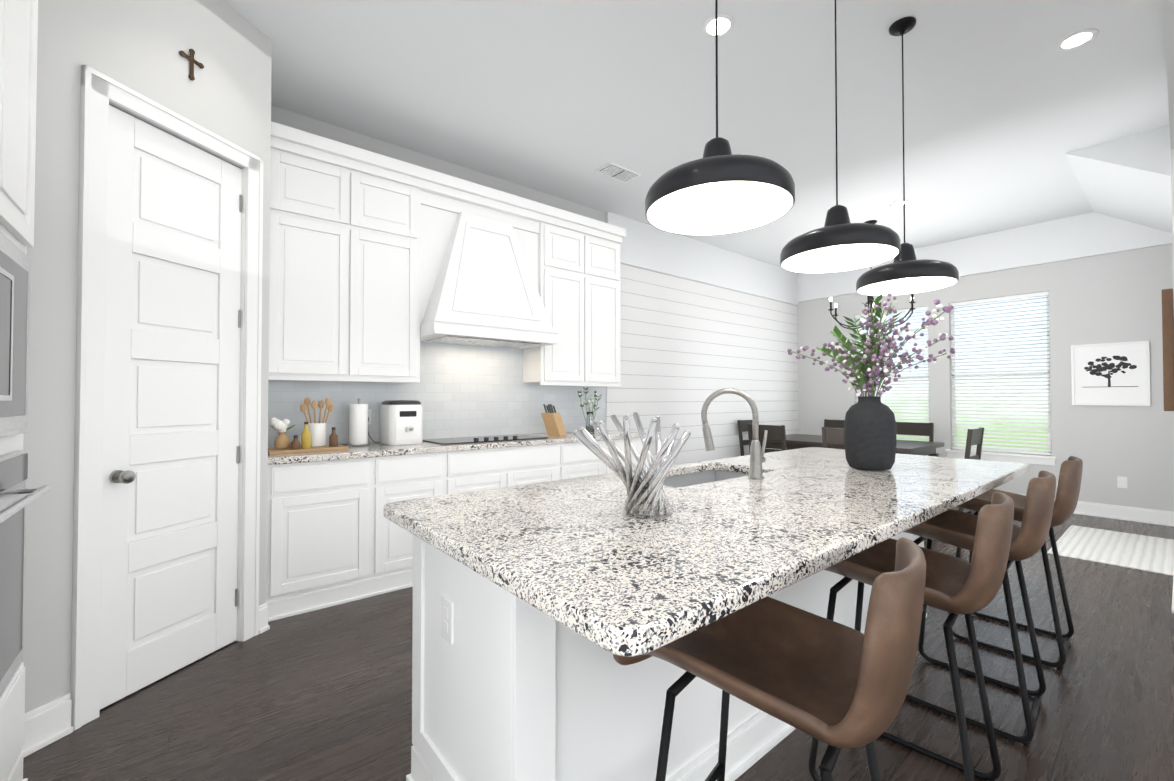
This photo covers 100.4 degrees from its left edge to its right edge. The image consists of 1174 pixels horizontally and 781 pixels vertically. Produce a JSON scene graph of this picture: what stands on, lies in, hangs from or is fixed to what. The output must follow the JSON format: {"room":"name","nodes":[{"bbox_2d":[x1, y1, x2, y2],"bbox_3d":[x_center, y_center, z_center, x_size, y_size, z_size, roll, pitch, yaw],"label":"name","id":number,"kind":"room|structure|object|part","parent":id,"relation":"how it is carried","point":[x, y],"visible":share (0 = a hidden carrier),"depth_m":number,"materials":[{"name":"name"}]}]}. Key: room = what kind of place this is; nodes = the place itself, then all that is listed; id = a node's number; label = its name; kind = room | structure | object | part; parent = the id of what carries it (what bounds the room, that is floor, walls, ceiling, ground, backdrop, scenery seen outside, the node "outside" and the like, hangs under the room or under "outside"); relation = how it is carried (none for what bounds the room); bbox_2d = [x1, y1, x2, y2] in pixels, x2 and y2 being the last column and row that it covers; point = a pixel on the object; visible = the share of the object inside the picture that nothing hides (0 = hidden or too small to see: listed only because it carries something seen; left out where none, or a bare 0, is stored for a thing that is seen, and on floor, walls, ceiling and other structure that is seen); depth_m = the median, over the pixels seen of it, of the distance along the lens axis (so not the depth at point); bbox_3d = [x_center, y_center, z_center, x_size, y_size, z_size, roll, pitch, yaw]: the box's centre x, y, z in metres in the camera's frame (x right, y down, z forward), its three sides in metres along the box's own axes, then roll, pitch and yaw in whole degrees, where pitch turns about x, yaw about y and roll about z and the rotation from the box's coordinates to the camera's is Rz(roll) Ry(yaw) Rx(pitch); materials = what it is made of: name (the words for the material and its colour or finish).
{"room":"kitchen","nodes":[
{"label":"kitchen","id":0,"kind":"room"},
{"bbox_2d":[22,0,271,712],"bbox_3d":[-2.242,-0.328,2.220,1.353,3.220,1.473,1,-1,-39],"label":"wall","id":1,"kind":"structure","parent":0,"point":[137,45],"depth_m":1.84,"materials":[{"name":"grey paint"}]},
{"bbox_2d":[71,65,262,730],"bbox_3d":[-1.896,0.019,2.244,0.144,2.525,0.770,0,-1,14],"label":"door frame","id":2,"kind":"structure","parent":1,"relation":"attached to","point":[99,90],"depth_m":1.92,"materials":[{"name":"white wood"}]},
{"bbox_2d":[100,105,241,708],"bbox_3d":[-1.874,0.060,2.230,0.504,2.432,0.415,1,-1,-39],"label":"pantry door","id":3,"kind":"structure","parent":1,"relation":"in","point":[169,588],"depth_m":2.20,"materials":[{"name":"white wood"}]},
{"bbox_2d":[179,49,203,80],"bbox_3d":[-1.837,-1.515,2.274,0.008,0.145,0.107,0,-1,14],"label":"cross","id":4,"kind":"object","parent":1,"relation":"attached to","point":[193,61],"visible":1,"depth_m":2.27,"materials":[{"name":"brown wood"}]},
{"bbox_2d":[271,105,604,442],"bbox_3d":[0.005,-0.284,5.092,8.710,3.220,0.120,1,-1,-39],"label":"wall","id":5,"kind":"structure","parent":0,"point":[318,127],"depth_m":3.93,"materials":[{"name":"grey paint"}]},
{"bbox_2d":[268,133,361,380],"bbox_3d":[-1.865,-0.827,3.281,0.551,1.470,0.317,1,-1,-39],"label":"upper cabinet","id":6,"kind":"object","parent":5,"relation":"attached to","point":[344,279],"depth_m":3.16,"materials":[{"name":"wood"}]},
{"bbox_2d":[362,161,425,380],"bbox_3d":[-1.534,-0.823,3.553,0.551,1.470,0.317,1,-1,-39],"label":"upper cabinet","id":7,"kind":"object","parent":5,"relation":"attached to","point":[392,199],"depth_m":3.47,"materials":[{"name":"wood"}]},
{"bbox_2d":[268,341,605,447],"bbox_3d":[-0.992,-0.045,4.184,3.069,0.885,0.008,1,-1,-39],"label":"backsplash","id":8,"kind":"structure","parent":5,"relation":"attached to","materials":[{"name":"tile"}]},
{"bbox_2d":[368,409,376,442],"bbox_3d":[-1.604,0.263,3.631,0.121,0.248,0.059,1,-1,-39],"label":"outlet","id":9,"kind":"object","parent":8,"relation":"attached to","point":[369,416],"visible":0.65,"depth_m":3.65,"materials":[{"name":"white plastic"}]},
{"bbox_2d":[420,204,557,348],"bbox_3d":[-0.826,-0.887,3.970,1.062,1.004,0.548,1,-1,-39],"label":"range hood","id":10,"kind":"object","parent":5,"relation":"attached to","point":[479,280],"visible":0.94,"depth_m":3.78,"materials":[{"name":"white wood"}]},
{"bbox_2d":[522,213,589,384],"bbox_3d":[-0.284,-0.807,4.578,0.541,1.470,0.317,1,-1,-39],"label":"upper cabinet","id":11,"kind":"object","parent":5,"relation":"attached to","point":[564,246],"depth_m":4.44,"materials":[{"name":"wood"}]},
{"bbox_2d":[590,225,624,384],"bbox_3d":[0.040,-0.803,4.843,0.541,1.470,0.317,1,-1,-39],"label":"upper cabinet","id":12,"kind":"object","parent":5,"relation":"attached to","point":[605,277],"depth_m":4.75,"materials":[{"name":"wood"}]},
{"bbox_2d":[606,263,797,467],"bbox_3d":[1.758,-0.008,6.434,4.029,2.710,0.019,1,-1,-39],"label":"cladding","id":13,"kind":"object","parent":5,"relation":"attached to","point":[689,347],"visible":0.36,"depth_m":6.15,"materials":[{"name":"white wood"}]},
{"bbox_2d":[23,507,1173,780],"bbox_3d":[1.980,1.295,1.151,10.620,0.060,8.700,1,-1,-39],"label":"floor","id":14,"kind":"structure","parent":0,"point":[321,695],"depth_m":1.99,"materials":[{"name":"brown wood"}]},
{"bbox_2d":[0,0,49,780],"bbox_3d":[-1.735,-0.206,1.072,0.678,2.940,0.930,1,-1,-39],"label":"tall cabinet","id":15,"kind":"object","parent":14,"relation":"on","point":[18,52],"visible":1,"depth_m":1.42,"materials":[{"name":"white wood"}]},
{"bbox_2d":[266,457,373,621],"bbox_3d":[-1.768,0.859,3.141,0.564,0.874,0.617,1,-1,-39],"label":"base cabinet","id":16,"kind":"object","parent":14,"relation":"on","point":[320,514],"depth_m":2.89,"materials":[{"name":"wood"}]},
{"bbox_2d":[268,429,646,464],"bbox_3d":[-0.784,0.415,3.942,3.094,0.040,0.637,1,-1,-39],"label":"countertop","id":17,"kind":"structure","parent":16,"relation":"on","point":[377,449],"depth_m":3.35,"materials":[{"name":"white stone"}]},
{"bbox_2d":[268,397,347,453],"bbox_3d":[-1.783,0.212,3.116,0.430,0.338,0.244,1,-1,-39],"label":"cutting board","id":18,"kind":"object","parent":17,"relation":"on","point":[313,437],"visible":1,"depth_m":3.11,"materials":[{"name":"brown wood"}]},
{"bbox_2d":[347,398,369,446],"bbox_3d":[-1.601,0.219,3.431,0.150,0.333,0.150,1,-1,-39],"label":"paper towel roll","id":19,"kind":"object","parent":17,"relation":"on","point":[358,424],"visible":1,"depth_m":3.38,"materials":[{"name":"white paper"}]},
{"bbox_2d":[380,400,422,445],"bbox_3d":[-1.342,0.230,3.564,0.245,0.315,0.343,1,-1,-39],"label":"air fryer","id":20,"kind":"object","parent":17,"relation":"on","point":[401,422],"visible":1,"depth_m":3.47,"materials":[{"name":"white plastic"}]},
{"bbox_2d":[423,434,547,444],"bbox_3d":[-0.818,0.378,3.948,0.900,0.031,0.460,1,-1,-39],"label":"cooktop","id":21,"kind":"object","parent":17,"relation":"in","point":[462,440],"visible":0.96,"depth_m":3.83,"materials":[{"name":"black glass"}]},
{"bbox_2d":[541,404,566,435],"bbox_3d":[-0.296,0.262,4.385,0.222,0.277,0.100,-1,-1,36],"label":"knife block","id":22,"kind":"object","parent":17,"relation":"on","point":[553,423],"visible":1,"depth_m":4.35,"materials":[{"name":"brown wood"}]},
{"bbox_2d":[578,387,601,432],"bbox_3d":[0.022,0.186,4.722,0.174,0.440,0.244,1,-1,-39],"label":"glass vase","id":23,"kind":"object","parent":17,"relation":"on","point":[589,426],"visible":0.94,"depth_m":4.70,"materials":[{"name":"white"}]},
{"bbox_2d":[374,453,449,595],"bbox_3d":[-1.365,0.864,3.472,0.480,0.874,0.617,1,-1,-39],"label":"base cabinet","id":24,"kind":"object","parent":14,"relation":"on","point":[422,475],"depth_m":3.19,"materials":[{"name":"wood"}]},
{"bbox_2d":[446,445,561,494],"bbox_3d":[-0.800,0.871,3.934,0.980,0.874,0.617,1,-1,-39],"label":"base cabinet","id":25,"kind":"object","parent":14,"relation":"on","point":[479,469],"depth_m":3.68,"materials":[{"name":"wood"}]},
{"bbox_2d":[562,441,605,478],"bbox_3d":[-0.228,0.879,4.403,0.500,0.874,0.617,1,-1,-39],"label":"base cabinet","id":26,"kind":"object","parent":14,"relation":"on","point":[577,460],"depth_m":4.15,"materials":[{"name":"wood"}]},
{"bbox_2d":[606,437,647,473],"bbox_3d":[0.186,0.884,4.742,0.570,0.874,0.617,1,-1,-39],"label":"base cabinet","id":27,"kind":"object","parent":14,"relation":"on","point":[636,441],"depth_m":4.55,"materials":[{"name":"wood"}]},
{"bbox_2d":[406,533,926,780],"bbox_3d":[0.676,0.845,2.197,2.716,0.873,0.676,1,-1,-39],"label":"kitchen island","id":28,"kind":"object","parent":14,"relation":"on","point":[500,692],"depth_m":1.32,"materials":[{"name":"white wood"}]},
{"bbox_2d":[383,448,1028,667],"bbox_3d":[0.800,0.384,2.018,2.844,0.040,1.125,1,-1,-39],"label":"island countertop","id":29,"kind":"structure","parent":28,"relation":"on","point":[570,552],"depth_m":1.23,"materials":[{"name":"white stone"}]},
{"bbox_2d":[572,411,690,516],"bbox_3d":[0.130,0.210,1.430,0.342,0.288,0.347,1,-1,-39],"label":"sculpture","id":30,"kind":"object","parent":29,"relation":"on","point":[647,491],"visible":1,"depth_m":1.37,"materials":[{"name":"silver metal"}]},
{"bbox_2d":[663,468,742,483],"bbox_3d":[0.503,0.515,2.177,0.733,0.240,0.372,1,-1,-39],"label":"sink","id":31,"kind":"object","parent":29,"relation":"in","point":[700,473],"depth_m":2.45,"materials":[{"name":"grey metal"}]},
{"bbox_2d":[701,388,770,479],"bbox_3d":[0.637,0.177,2.085,0.212,0.376,0.220,1,-1,-39],"label":"faucet","id":32,"kind":"object","parent":29,"relation":"on","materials":[{"name":"silver metal"}]},
{"bbox_2d":[787,292,958,469],"bbox_3d":[1.370,-0.039,2.328,0.512,0.815,0.689,1,-1,-39],"label":"vase","id":33,"kind":"object","parent":29,"relation":"on","point":[870,441],"visible":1,"depth_m":2.25,"materials":[{"name":"black ceramic"}]},
{"bbox_2d":[737,420,751,455],"bbox_3d":[2.342,0.871,6.458,0.440,0.958,0.528,1,-1,-39],"label":"dining chair","id":34,"kind":"object","parent":14,"relation":"on","point":[742,425],"visible":0.25,"depth_m":6.52,"materials":[{"name":"brown wood"}]},
{"bbox_2d":[748,424,786,453],"bbox_3d":[2.172,0.857,5.571,0.528,0.958,0.440,1,-1,-39],"label":"dining chair","id":35,"kind":"object","parent":14,"relation":"on","point":[776,432],"visible":0.31,"depth_m":5.37,"materials":[{"name":"brown wood"}]},
{"bbox_2d":[613,537,925,780],"bbox_3d":[0.393,0.786,1.060,0.570,0.955,0.426,-1,-1,39],"label":"stool","id":36,"kind":"object","parent":14,"relation":"on","point":[836,687],"visible":0.79,"depth_m":1.00,"materials":[{"name":"brown leather"}]},
{"bbox_3d":[0.400,0.947,1.053,0.505,0.632,0.523,1,-1,-39],"label":"frame","id":37,"kind":"part","parent":36,"relation":"part of","materials":[{"name":"black metal"}]},
{"bbox_2d":[822,427,843,447],"bbox_3d":[2.705,0.847,4.921,0.528,0.958,0.440,1,-1,-39],"label":"dining chair","id":38,"kind":"object","parent":14,"relation":"on","point":[833,435],"visible":0.08,"depth_m":4.86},
{"bbox_2d":[824,419,843,427],"bbox_3d":[3.246,0.870,6.451,0.528,0.958,0.440,1,-1,-39],"label":"dining chair","id":39,"kind":"object","parent":14,"relation":"on","point":[833,423],"visible":0.1,"depth_m":6.67,"materials":[{"name":"brown wood"}]},
{"bbox_2d":[759,434,943,456],"bbox_3d":[2.975,0.956,5.684,1.050,0.760,1.700,1,-1,-39],"label":"dining table","id":40,"kind":"object","parent":14,"relation":"on","point":[798,441],"visible":0.35,"depth_m":5.41,"materials":[{"name":"brown wood"}]},
{"bbox_2d":[809,491,1013,780],"bbox_3d":[1.017,0.793,1.592,0.428,0.951,0.570,1,-1,-45],"label":"stool","id":41,"kind":"object","parent":14,"relation":"on","point":[955,587],"visible":0.73,"depth_m":1.49,"materials":[{"name":"brown leather"}]},
{"bbox_3d":[1.024,0.955,1.583,0.468,0.632,0.489,1,-1,-39],"label":"frame","id":42,"kind":"part","parent":41,"relation":"part of","materials":[{"name":"black metal"}]},
{"bbox_3d":[1.009,0.484,1.605,0.466,0.352,0.599,1,-1,-39],"label":"seat","id":43,"kind":"part","parent":41,"relation":"part of","materials":[{"name":"brown leather"}]},
{"bbox_2d":[896,422,933,441],"bbox_3d":[3.778,0.860,5.801,0.528,0.958,0.440,1,-1,-39],"label":"dining chair","id":44,"kind":"object","parent":14,"relation":"on","point":[912,428],"visible":0.17,"depth_m":5.92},
{"bbox_2d":[958,427,983,511],"bbox_3d":[3.608,0.846,4.914,0.440,0.958,0.528,1,-1,-39],"label":"dining chair","id":45,"kind":"object","parent":14,"relation":"on","point":[974,436],"visible":0.33,"depth_m":4.69,"materials":[{"name":"black wood"}]},
{"bbox_2d":[904,470,1055,745],"bbox_3d":[1.582,0.801,2.054,0.422,0.955,0.569,1,-1,-43],"label":"stool","id":46,"kind":"object","parent":14,"relation":"on","point":[956,528],"visible":0.62,"depth_m":1.88,"materials":[{"name":"brown leather"}]},
{"bbox_3d":[1.576,0.491,2.065,0.444,0.352,0.591,1,-1,-39],"label":"seat","id":47,"kind":"part","parent":46,"relation":"part of","materials":[{"name":"brown leather"}]},
{"bbox_2d":[948,456,1082,668],"bbox_3d":[2.183,0.809,2.552,0.443,0.955,0.577,1,-1,-39],"label":"stool","id":48,"kind":"object","parent":14,"relation":"on","point":[1068,489],"visible":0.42,"depth_m":2.32,"materials":[{"name":"brown leather"}]},
{"bbox_3d":[2.191,0.970,2.540,0.443,0.632,0.463,1,-1,-39],"label":"frame","id":49,"kind":"part","parent":48,"relation":"part of","materials":[{"name":"black metal"}]},
{"bbox_3d":[2.180,0.499,2.558,0.436,0.352,0.588,1,-1,-39],"label":"seat","id":50,"kind":"part","parent":48,"relation":"part of","materials":[{"name":"brown leather"}]},
{"bbox_2d":[1047,525,1173,575],"bbox_3d":[4.417,1.305,4.094,1.320,0.012,0.660,1,-1,-39],"label":"entry rug","id":51,"kind":"object","parent":14,"relation":"on","point":[1141,552],"visible":0.94,"depth_m":4.02,"materials":[{"name":"white fabric"}]},
{"bbox_2d":[223,0,1171,267],"bbox_3d":[1.980,-1.804,1.200,10.620,0.460,8.700,1,-1,-39],"label":"ceiling","id":52,"kind":"structure","parent":0,"point":[1015,116],"depth_m":3.20,"materials":[{"name":"paint"}]},
{"bbox_2d":[595,162,640,182],"bbox_3d":[0.273,-1.900,4.277,0.360,0.012,0.200,1,-1,-39],"label":"ceiling vent","id":53,"kind":"object","parent":52,"relation":"in","point":[617,172],"visible":1,"depth_m":4.26,"materials":[{"name":"plastic"}]},
{"bbox_2d":[702,14,734,37],"bbox_3d":[0.696,-1.930,2.594,0.168,0.004,0.168,1,-1,-39],"label":"recessed light","id":54,"kind":"object","parent":52,"relation":"in","point":[726,23],"visible":0.96,"depth_m":2.59,"materials":[{"name":"white"}]},
{"bbox_2d":[645,0,794,235],"bbox_3d":[0.409,-1.254,1.546,0.450,1.390,0.450,1,-1,-39],"label":"pendant light","id":55,"kind":"object","parent":52,"relation":"hanging from","point":[718,188],"visible":1,"depth_m":1.58,"materials":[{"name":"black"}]},
{"bbox_2d":[780,0,900,273],"bbox_3d":[1.058,-1.246,2.078,0.450,1.390,0.450,1,-1,-39],"label":"pendant light","id":56,"kind":"object","parent":52,"relation":"hanging from","point":[838,242],"visible":1,"depth_m":2.06,"materials":[{"name":"black metal"}]},
{"bbox_2d":[828,297,860,328],"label":"chandelier","id":57,"kind":"object","parent":52,"relation":"hanging from","point":[830,299],"depth_m":5.49,"materials":[{"name":"black metal"}]},
{"bbox_2d":[890,200,908,206],"bbox_3d":[3.161,-1.893,4.950,0.168,0.004,0.168,1,-1,-39],"label":"recessed light","id":58,"kind":"object","parent":52,"relation":"in","point":[896,203],"visible":0.96,"depth_m":4.95,"materials":[{"name":"white"}]},
{"bbox_2d":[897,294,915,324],"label":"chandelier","id":59,"kind":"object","parent":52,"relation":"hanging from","point":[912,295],"depth_m":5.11,"materials":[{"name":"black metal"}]},
{"bbox_2d":[856,16,958,295],"bbox_3d":[1.669,-1.238,2.579,0.450,1.390,0.450,1,-1,-39],"label":"pendant light","id":60,"kind":"object","parent":52,"relation":"hanging from","point":[906,271],"visible":0.96,"depth_m":2.55,"materials":[{"name":"black metal"}]},
{"bbox_2d":[1055,28,1097,50],"bbox_3d":[2.696,-1.929,2.694,0.168,0.004,0.168,1,-1,-39],"label":"recessed light","id":61,"kind":"object","parent":52,"relation":"in","point":[1075,40],"visible":1,"depth_m":2.69,"materials":[{"name":"white"}]},
{"bbox_2d":[605,211,798,304],"bbox_3d":[1.765,-1.617,6.452,4.029,0.509,0.039,1,-1,-39],"label":"wall","id":62,"kind":"structure","parent":0,"point":[647,246],"depth_m":6.13,"materials":[{"name":"paint"}]},
{"bbox_2d":[797,212,1171,302],"bbox_3d":[4.529,-1.646,6.226,0.039,0.459,3.780,1,-1,-39],"label":"wall","id":63,"kind":"structure","parent":0,"point":[1093,233],"depth_m":5.60,"materials":[{"name":"paint"}]},
{"bbox_2d":[797,244,1173,511],"bbox_3d":[6.073,-0.294,4.448,0.120,3.220,8.570,1,-1,-39],"label":"wall","id":64,"kind":"structure","parent":0,"point":[1115,297],"depth_m":5.29,"materials":[{"name":"grey paint"}]},
{"bbox_2d":[856,310,929,455],"bbox_3d":[4.174,-0.123,6.723,0.140,1.950,1.010,1,-1,-39],"label":"window","id":65,"kind":"structure","parent":64,"relation":"in","point":[909,376],"depth_m":6.44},
{"bbox_2d":[855,306,929,440],"bbox_3d":[4.174,-0.178,6.724,0.057,1.836,0.912,1,-1,-39],"label":"window blind","id":66,"kind":"object","parent":65,"relation":"attached to","point":[905,311],"visible":0.48,"depth_m":6.54,"materials":[{"name":"white plastic"}]},
{"bbox_2d":[945,295,1056,465],"bbox_3d":[4.900,-0.137,5.838,0.140,1.950,1.020,1,-1,-39],"label":"window","id":67,"kind":"structure","parent":64,"relation":"in","point":[1040,459],"depth_m":5.74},
{"bbox_2d":[950,291,1050,454],"bbox_3d":[4.900,-0.192,5.838,0.057,1.836,0.922,1,-1,-39],"label":"window blind","id":68,"kind":"object","parent":67,"relation":"attached to","point":[1022,296],"visible":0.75,"depth_m":5.79,"materials":[{"name":"white plastic"}]},
{"bbox_2d":[1020,494,1173,525],"bbox_3d":[4.538,1.274,6.179,0.028,0.140,3.769,1,-1,-39],"label":"baseboard","id":69,"kind":"structure","parent":64,"relation":"attached to","point":[1159,517],"depth_m":5.00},
{"bbox_2d":[1071,341,1150,405],"bbox_3d":[5.444,-0.168,5.101,0.022,0.650,0.560,1,-1,-39],"label":"framed picture","id":70,"kind":"object","parent":64,"relation":"attached to","point":[1111,374],"visible":1,"depth_m":5.09,"materials":[{"name":"white paper"}]},
{"bbox_2d":[1084,356,1137,386],"bbox_3d":[5.445,-0.199,5.103,0.001,0.327,0.400,1,-1,-39],"label":"art","id":71,"kind":"object","parent":70,"relation":"attached to","point":[1099,371],"depth_m":5.09},
{"bbox_2d":[1117,476,1126,487],"bbox_3d":[5.500,0.943,5.026,0.008,0.115,0.070,1,-1,-39],"label":"outlet","id":72,"kind":"object","parent":64,"relation":"attached to","point":[1121,482],"visible":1,"depth_m":5.03,"materials":[{"name":"white plastic"}]},
{"bbox_2d":[1163,0,1173,298],"bbox_3d":[2.553,-0.332,1.976,8.460,3.220,0.250,1,-1,-39],"label":"wall","id":73,"kind":"structure","parent":0,"point":[1168,8],"depth_m":2.20,"materials":[{"name":"grey paint"}]},
{"bbox_2d":[1162,288,1173,410],"bbox_3d":[3.668,-0.235,3.083,0.650,0.720,0.044,1,-1,-39],"label":"picture","id":74,"kind":"object","parent":73,"relation":"attached to","point":[1168,340],"visible":0.98,"depth_m":2.88,"materials":[{"name":"brown wood"}]},
{"bbox_2d":[1172,524,1173,612],"bbox_3d":[4.538,1.236,3.759,2.999,0.140,0.031,1,-1,-39],"label":"baseboard","id":75,"kind":"structure","parent":73,"relation":"attached to","point":[1173,524],"depth_m":3.00,"materials":[{"name":"white wood"}]},
{"label":"outside","id":76,"kind":"structure","parent":0,"visible":0},
{"bbox_2d":[859,296,1047,451],"bbox_3d":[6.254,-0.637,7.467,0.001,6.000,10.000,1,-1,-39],"label":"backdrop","id":77,"kind":"structure","parent":76,"point":[1005,329],"depth_m":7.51,"materials":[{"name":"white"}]}
]}

